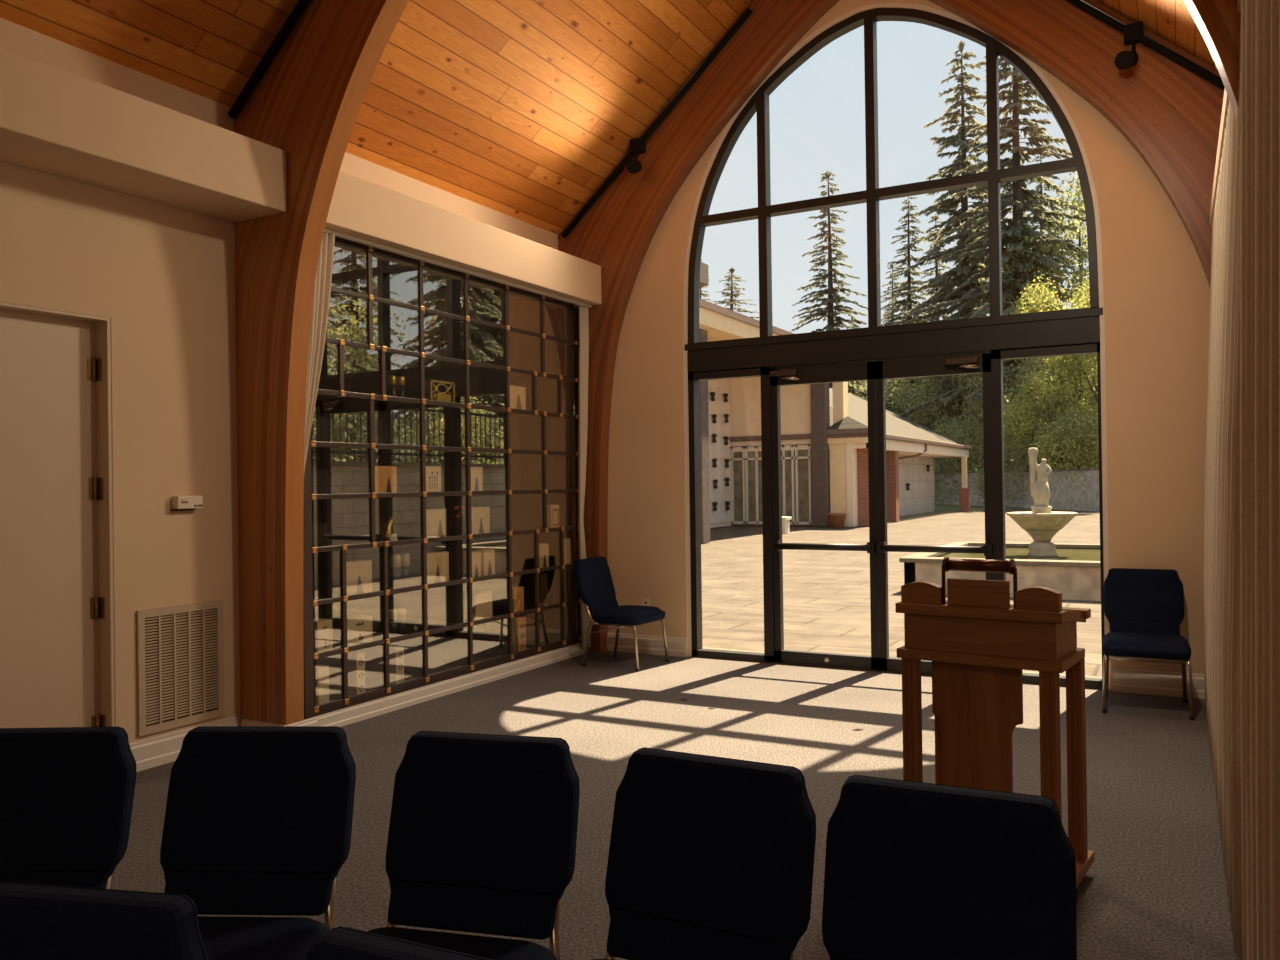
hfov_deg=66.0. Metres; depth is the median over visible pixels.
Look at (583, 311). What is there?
curtain
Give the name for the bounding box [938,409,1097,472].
undergrowth
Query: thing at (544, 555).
print
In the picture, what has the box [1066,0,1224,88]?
track spotlight
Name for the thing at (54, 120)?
soffit
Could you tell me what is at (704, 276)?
beam
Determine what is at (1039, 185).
conifer
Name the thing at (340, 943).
padded chair
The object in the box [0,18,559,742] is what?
wall
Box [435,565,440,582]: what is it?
print
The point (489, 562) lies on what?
print
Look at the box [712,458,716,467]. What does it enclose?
vase
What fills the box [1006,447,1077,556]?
fountain
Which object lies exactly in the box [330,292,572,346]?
shelf
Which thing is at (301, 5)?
conduit
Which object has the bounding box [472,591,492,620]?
box
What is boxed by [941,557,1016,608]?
lamp
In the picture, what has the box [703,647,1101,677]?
step
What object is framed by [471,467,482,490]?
box
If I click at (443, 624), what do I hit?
shelf
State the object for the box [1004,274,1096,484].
leafy tree
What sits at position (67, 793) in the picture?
padded chair
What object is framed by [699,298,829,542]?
building
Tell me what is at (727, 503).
vase
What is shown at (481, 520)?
print
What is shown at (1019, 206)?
conifer
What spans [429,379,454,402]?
frame
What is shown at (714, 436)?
vase
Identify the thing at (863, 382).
leafy tree
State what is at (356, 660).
box
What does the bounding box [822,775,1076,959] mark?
padded chair
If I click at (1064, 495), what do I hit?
wall
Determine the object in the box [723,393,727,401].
vase
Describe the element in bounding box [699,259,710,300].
conifer
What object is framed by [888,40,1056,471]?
conifer
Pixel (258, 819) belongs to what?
padded chair
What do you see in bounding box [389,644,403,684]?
box
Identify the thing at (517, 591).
box
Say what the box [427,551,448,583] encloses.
box
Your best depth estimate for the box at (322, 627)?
5.73 m
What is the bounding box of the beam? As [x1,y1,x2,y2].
[700,262,708,286]
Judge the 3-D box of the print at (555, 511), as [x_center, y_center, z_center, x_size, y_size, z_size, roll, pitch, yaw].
[-0.674,0.299,7.877,0.003,0.140,0.078,-1,0,29]
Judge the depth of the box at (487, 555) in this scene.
7.10 m
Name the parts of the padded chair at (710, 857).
frame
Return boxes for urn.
[387,375,396,396]
[389,609,396,635]
[390,554,400,587]
[396,376,404,396]
[397,608,405,633]
[400,553,410,586]
[435,417,444,445]
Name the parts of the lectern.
leg, leg, panel, moulding, leg, leg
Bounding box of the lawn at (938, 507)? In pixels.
[935,504,1017,510]
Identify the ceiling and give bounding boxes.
[0,0,1216,234]
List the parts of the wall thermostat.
plate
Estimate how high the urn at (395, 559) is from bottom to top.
0.218 m
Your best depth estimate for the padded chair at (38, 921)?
1.41 m
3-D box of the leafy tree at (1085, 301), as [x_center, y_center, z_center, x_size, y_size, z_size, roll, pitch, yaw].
[20.791,-4.142,43.831,6.548,11.052,5.313,-1,0,17]
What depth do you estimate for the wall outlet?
8.13 m
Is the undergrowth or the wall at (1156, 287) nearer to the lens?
the wall at (1156, 287)
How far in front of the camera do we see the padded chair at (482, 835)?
2.23 m
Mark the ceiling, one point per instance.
(521, 110)
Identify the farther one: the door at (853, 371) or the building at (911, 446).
the building at (911, 446)
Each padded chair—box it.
[0,726,135,888]
[0,881,208,959]
[160,726,355,959]
[307,927,491,959]
[367,731,579,959]
[574,557,668,671]
[592,747,815,959]
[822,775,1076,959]
[1102,568,1194,719]
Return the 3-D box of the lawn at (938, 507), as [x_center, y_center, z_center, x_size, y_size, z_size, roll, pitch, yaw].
[16.244,1.383,49.816,5.700,0.020,12.000,-1,0,29]
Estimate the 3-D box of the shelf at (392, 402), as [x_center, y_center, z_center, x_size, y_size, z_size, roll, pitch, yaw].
[-1.312,-0.512,6.954,0.213,0.016,2.910,-1,0,29]
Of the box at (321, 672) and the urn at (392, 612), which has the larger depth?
the urn at (392, 612)
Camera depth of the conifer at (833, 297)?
63.80 m
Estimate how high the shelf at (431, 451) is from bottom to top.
0.016 m
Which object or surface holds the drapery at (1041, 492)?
hanging from the fountain
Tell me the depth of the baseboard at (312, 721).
5.43 m
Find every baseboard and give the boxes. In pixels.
[129,716,238,771]
[285,717,317,725]
[304,643,584,726]
[607,633,686,656]
[1113,668,1204,698]
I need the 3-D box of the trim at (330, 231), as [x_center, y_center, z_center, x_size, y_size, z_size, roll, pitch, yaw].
[-1.165,-1.437,6.830,0.045,0.020,3.120,-1,0,29]
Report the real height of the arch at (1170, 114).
5.821 m
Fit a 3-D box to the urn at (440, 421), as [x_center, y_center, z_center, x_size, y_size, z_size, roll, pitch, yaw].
[-1.379,-0.323,6.808,0.064,0.216,0.063,-1,0,29]
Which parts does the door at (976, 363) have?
closer arm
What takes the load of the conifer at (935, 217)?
on the grass
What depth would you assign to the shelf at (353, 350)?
6.85 m
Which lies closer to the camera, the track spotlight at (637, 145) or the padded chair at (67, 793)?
the padded chair at (67, 793)
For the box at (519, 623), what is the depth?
7.44 m
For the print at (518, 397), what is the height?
0.120 m
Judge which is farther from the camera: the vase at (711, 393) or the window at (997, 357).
the vase at (711, 393)
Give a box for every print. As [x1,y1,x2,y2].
[356,575,362,593]
[386,477,391,492]
[429,472,437,488]
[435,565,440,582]
[438,521,442,536]
[475,477,478,490]
[479,518,483,533]
[487,560,491,575]
[516,395,521,408]
[543,554,546,567]
[553,509,558,525]
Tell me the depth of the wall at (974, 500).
52.41 m
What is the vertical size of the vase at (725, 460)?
0.290 m
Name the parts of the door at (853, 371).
closer arm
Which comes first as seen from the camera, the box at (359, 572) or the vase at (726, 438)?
the box at (359, 572)
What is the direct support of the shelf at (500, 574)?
attached to the window at (385, 319)
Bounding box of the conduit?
[228,0,310,118]
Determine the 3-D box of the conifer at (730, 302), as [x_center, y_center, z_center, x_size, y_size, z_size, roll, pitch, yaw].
[5.900,-5.808,64.225,10.907,16.447,11.391,-1,0,20]
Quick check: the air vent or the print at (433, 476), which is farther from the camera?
the print at (433, 476)
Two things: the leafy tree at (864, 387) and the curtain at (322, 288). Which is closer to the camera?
the curtain at (322, 288)
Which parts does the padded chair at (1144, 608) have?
leg, leg, backrest, seat, seat frame, leg, leg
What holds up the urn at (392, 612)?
in the window at (385, 319)
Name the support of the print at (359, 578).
attached to the box at (359, 572)
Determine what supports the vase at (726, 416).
attached to the building at (805, 409)
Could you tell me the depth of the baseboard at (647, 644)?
8.11 m
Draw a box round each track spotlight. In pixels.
[561,7,752,237]
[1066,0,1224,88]
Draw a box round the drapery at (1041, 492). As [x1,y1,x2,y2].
[1033,482,1049,505]
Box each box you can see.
[313,618,332,653]
[314,665,328,705]
[346,560,371,595]
[347,614,372,646]
[348,651,364,695]
[375,466,396,492]
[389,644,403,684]
[426,466,440,491]
[426,508,445,537]
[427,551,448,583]
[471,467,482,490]
[471,507,489,533]
[472,551,480,577]
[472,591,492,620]
[473,549,494,575]
[510,385,525,409]
[512,586,523,612]
[513,617,525,652]
[539,543,548,567]
[539,573,547,606]
[547,505,558,527]
[564,538,570,563]
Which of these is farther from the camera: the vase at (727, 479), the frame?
the vase at (727, 479)
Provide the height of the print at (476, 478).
0.104 m
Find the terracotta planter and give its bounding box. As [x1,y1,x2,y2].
[827,513,845,527]
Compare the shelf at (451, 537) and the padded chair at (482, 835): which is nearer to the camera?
the padded chair at (482, 835)
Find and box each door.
[0,302,114,727]
[770,361,879,669]
[875,352,993,673]
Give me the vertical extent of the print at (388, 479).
0.103 m
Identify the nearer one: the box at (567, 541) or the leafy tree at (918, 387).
the box at (567, 541)
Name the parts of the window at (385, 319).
post, cross rail, cross rail, cross rail, cross rail, cross rail, cross rail, cross rail, rail, cross rail, cross rail, rail, cross rail, panel, post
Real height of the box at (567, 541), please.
0.215 m
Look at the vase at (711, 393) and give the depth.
30.66 m
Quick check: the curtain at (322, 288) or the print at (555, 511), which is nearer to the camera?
the curtain at (322, 288)
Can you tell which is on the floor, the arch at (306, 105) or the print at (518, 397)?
the arch at (306, 105)
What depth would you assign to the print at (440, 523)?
6.64 m
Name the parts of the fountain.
stem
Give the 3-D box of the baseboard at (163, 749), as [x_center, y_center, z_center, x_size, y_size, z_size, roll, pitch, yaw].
[-2.395,1.383,5.149,0.021,0.145,0.712,-1,0,29]
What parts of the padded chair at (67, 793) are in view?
frame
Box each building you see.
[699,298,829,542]
[729,382,972,526]
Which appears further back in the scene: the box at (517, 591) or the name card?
the box at (517, 591)
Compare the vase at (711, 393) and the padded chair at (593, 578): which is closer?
the padded chair at (593, 578)
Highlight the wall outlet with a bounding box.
[642,598,649,605]
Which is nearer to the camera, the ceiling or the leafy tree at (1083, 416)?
the ceiling
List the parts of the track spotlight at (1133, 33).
stem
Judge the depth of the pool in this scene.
11.97 m
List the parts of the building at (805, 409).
entrance frame, entrance glass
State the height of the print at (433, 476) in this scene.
0.116 m
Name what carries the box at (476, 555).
in the window at (385, 319)
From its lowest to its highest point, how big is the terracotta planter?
0.430 m
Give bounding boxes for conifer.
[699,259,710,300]
[711,267,758,318]
[791,171,904,414]
[881,196,948,425]
[881,263,905,324]
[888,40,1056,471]
[899,56,1097,462]
[911,214,950,321]
[944,159,1011,462]
[1009,155,1088,438]
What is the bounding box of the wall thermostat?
[170,496,202,510]
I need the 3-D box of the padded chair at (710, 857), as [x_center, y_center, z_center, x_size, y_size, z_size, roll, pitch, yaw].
[0.034,1.002,1.859,0.485,0.816,0.600,-1,0,28]
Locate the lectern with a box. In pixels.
[895,557,1094,887]
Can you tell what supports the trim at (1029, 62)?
attached to the wall at (1156, 287)
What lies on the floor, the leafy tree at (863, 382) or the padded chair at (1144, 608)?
the padded chair at (1144, 608)
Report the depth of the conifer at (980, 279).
72.01 m
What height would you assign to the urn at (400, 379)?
0.160 m
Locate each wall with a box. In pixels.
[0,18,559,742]
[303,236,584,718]
[607,0,1209,690]
[934,471,1023,507]
[1023,468,1099,510]
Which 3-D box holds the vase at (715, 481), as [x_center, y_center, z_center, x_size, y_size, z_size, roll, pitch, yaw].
[2.363,0.124,30.788,0.166,0.290,0.166,-1,0,-39]
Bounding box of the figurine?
[383,517,392,541]
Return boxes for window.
[685,8,1102,372]
[688,366,774,661]
[991,342,1104,687]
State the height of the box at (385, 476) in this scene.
0.178 m
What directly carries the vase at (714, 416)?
attached to the building at (805, 409)
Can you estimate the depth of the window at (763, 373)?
7.82 m
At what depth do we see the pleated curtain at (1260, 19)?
1.83 m
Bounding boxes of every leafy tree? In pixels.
[848,378,956,471]
[849,380,898,397]
[865,377,977,471]
[885,363,1014,503]
[931,359,1055,502]
[966,357,1097,506]
[973,172,1096,451]
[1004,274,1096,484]
[1004,354,1098,474]
[1028,273,1098,492]
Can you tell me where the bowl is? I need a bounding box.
[1006,511,1077,530]
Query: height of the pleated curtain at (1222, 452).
2.870 m
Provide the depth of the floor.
4.90 m
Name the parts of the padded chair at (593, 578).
leg, frame, backrest, leg, seat frame, seat, leg, leg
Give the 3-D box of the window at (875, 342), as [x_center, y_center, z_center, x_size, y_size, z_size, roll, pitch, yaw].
[1.720,-2.180,7.288,3.243,2.595,0.112,-1,0,29]
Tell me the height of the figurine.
0.164 m
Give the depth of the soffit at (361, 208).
6.53 m
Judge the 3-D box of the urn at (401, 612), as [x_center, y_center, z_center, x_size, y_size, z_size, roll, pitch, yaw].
[-1.558,0.923,6.444,0.058,0.164,0.057,-1,0,29]
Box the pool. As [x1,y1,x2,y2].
[899,542,1100,600]
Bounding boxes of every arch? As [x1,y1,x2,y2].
[233,0,1240,724]
[558,0,1223,652]
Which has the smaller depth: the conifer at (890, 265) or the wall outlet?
the wall outlet
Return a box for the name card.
[390,534,397,540]
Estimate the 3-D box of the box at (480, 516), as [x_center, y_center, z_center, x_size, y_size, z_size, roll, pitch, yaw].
[-1.177,0.293,7.061,0.103,0.200,0.207,-1,0,29]
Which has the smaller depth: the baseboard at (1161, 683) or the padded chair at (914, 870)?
the padded chair at (914, 870)
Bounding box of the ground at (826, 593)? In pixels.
[701,508,1101,676]
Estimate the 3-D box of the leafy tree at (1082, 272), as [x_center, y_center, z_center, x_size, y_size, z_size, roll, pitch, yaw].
[23.626,-8.477,53.535,9.307,19.958,10.735,-1,0,-4]
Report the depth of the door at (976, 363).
7.11 m
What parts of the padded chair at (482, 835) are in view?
frame, seat, frame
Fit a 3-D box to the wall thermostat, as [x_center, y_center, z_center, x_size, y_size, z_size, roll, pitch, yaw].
[-2.381,0.123,5.176,0.054,0.076,0.160,-1,0,29]
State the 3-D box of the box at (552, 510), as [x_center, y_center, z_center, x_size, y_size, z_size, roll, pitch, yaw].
[-0.718,0.295,7.901,0.103,0.190,0.115,-1,0,29]
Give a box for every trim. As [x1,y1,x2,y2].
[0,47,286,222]
[324,228,591,307]
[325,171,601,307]
[329,641,553,701]
[684,3,1109,689]
[691,656,1102,689]
[1210,0,1240,227]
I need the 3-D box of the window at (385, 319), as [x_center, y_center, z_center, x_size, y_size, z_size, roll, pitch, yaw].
[-1.297,-0.051,6.947,0.264,2.801,3.030,-1,0,29]
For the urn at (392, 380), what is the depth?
6.37 m
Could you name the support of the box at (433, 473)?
in the window at (385, 319)
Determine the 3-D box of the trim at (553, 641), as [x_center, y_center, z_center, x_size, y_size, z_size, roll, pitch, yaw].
[-1.284,1.398,6.945,0.229,0.100,3.030,-1,0,29]
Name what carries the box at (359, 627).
in the window at (385, 319)
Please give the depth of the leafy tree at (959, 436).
51.58 m
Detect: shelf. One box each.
[311,447,570,455]
[312,529,522,546]
[313,566,550,600]
[317,394,573,419]
[325,343,572,382]
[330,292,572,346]
[333,600,572,649]
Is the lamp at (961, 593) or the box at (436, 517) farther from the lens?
the box at (436, 517)
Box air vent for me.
[136,600,223,736]
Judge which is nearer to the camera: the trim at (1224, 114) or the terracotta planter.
the trim at (1224, 114)
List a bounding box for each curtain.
[304,232,334,471]
[578,306,590,648]
[1204,27,1241,957]
[1240,0,1279,959]
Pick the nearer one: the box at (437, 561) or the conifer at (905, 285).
the box at (437, 561)
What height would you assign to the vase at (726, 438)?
0.290 m
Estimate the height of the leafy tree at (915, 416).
10.140 m
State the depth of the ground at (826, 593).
13.88 m
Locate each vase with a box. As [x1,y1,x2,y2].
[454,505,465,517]
[710,392,715,400]
[712,414,716,422]
[712,434,716,442]
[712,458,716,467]
[713,479,717,488]
[713,502,717,510]
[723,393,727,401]
[724,414,728,422]
[724,436,728,444]
[724,459,729,467]
[725,477,729,485]
[725,501,729,509]
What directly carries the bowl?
on the fountain
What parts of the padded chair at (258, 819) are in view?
seat, frame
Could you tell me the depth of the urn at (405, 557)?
6.45 m
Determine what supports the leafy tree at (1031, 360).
on the ground at (826, 593)
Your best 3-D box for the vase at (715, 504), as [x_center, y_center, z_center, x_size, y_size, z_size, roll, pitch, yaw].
[2.345,0.824,30.736,0.166,0.290,0.166,-1,0,-39]
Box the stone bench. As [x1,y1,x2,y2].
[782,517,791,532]
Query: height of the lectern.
1.133 m
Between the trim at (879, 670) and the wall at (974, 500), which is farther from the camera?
the wall at (974, 500)
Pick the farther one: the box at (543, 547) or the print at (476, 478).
the box at (543, 547)
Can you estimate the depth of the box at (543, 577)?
7.71 m
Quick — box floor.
[109,651,1241,959]
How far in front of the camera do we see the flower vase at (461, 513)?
6.90 m
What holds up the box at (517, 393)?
in the window at (385, 319)
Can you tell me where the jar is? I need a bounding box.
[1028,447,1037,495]

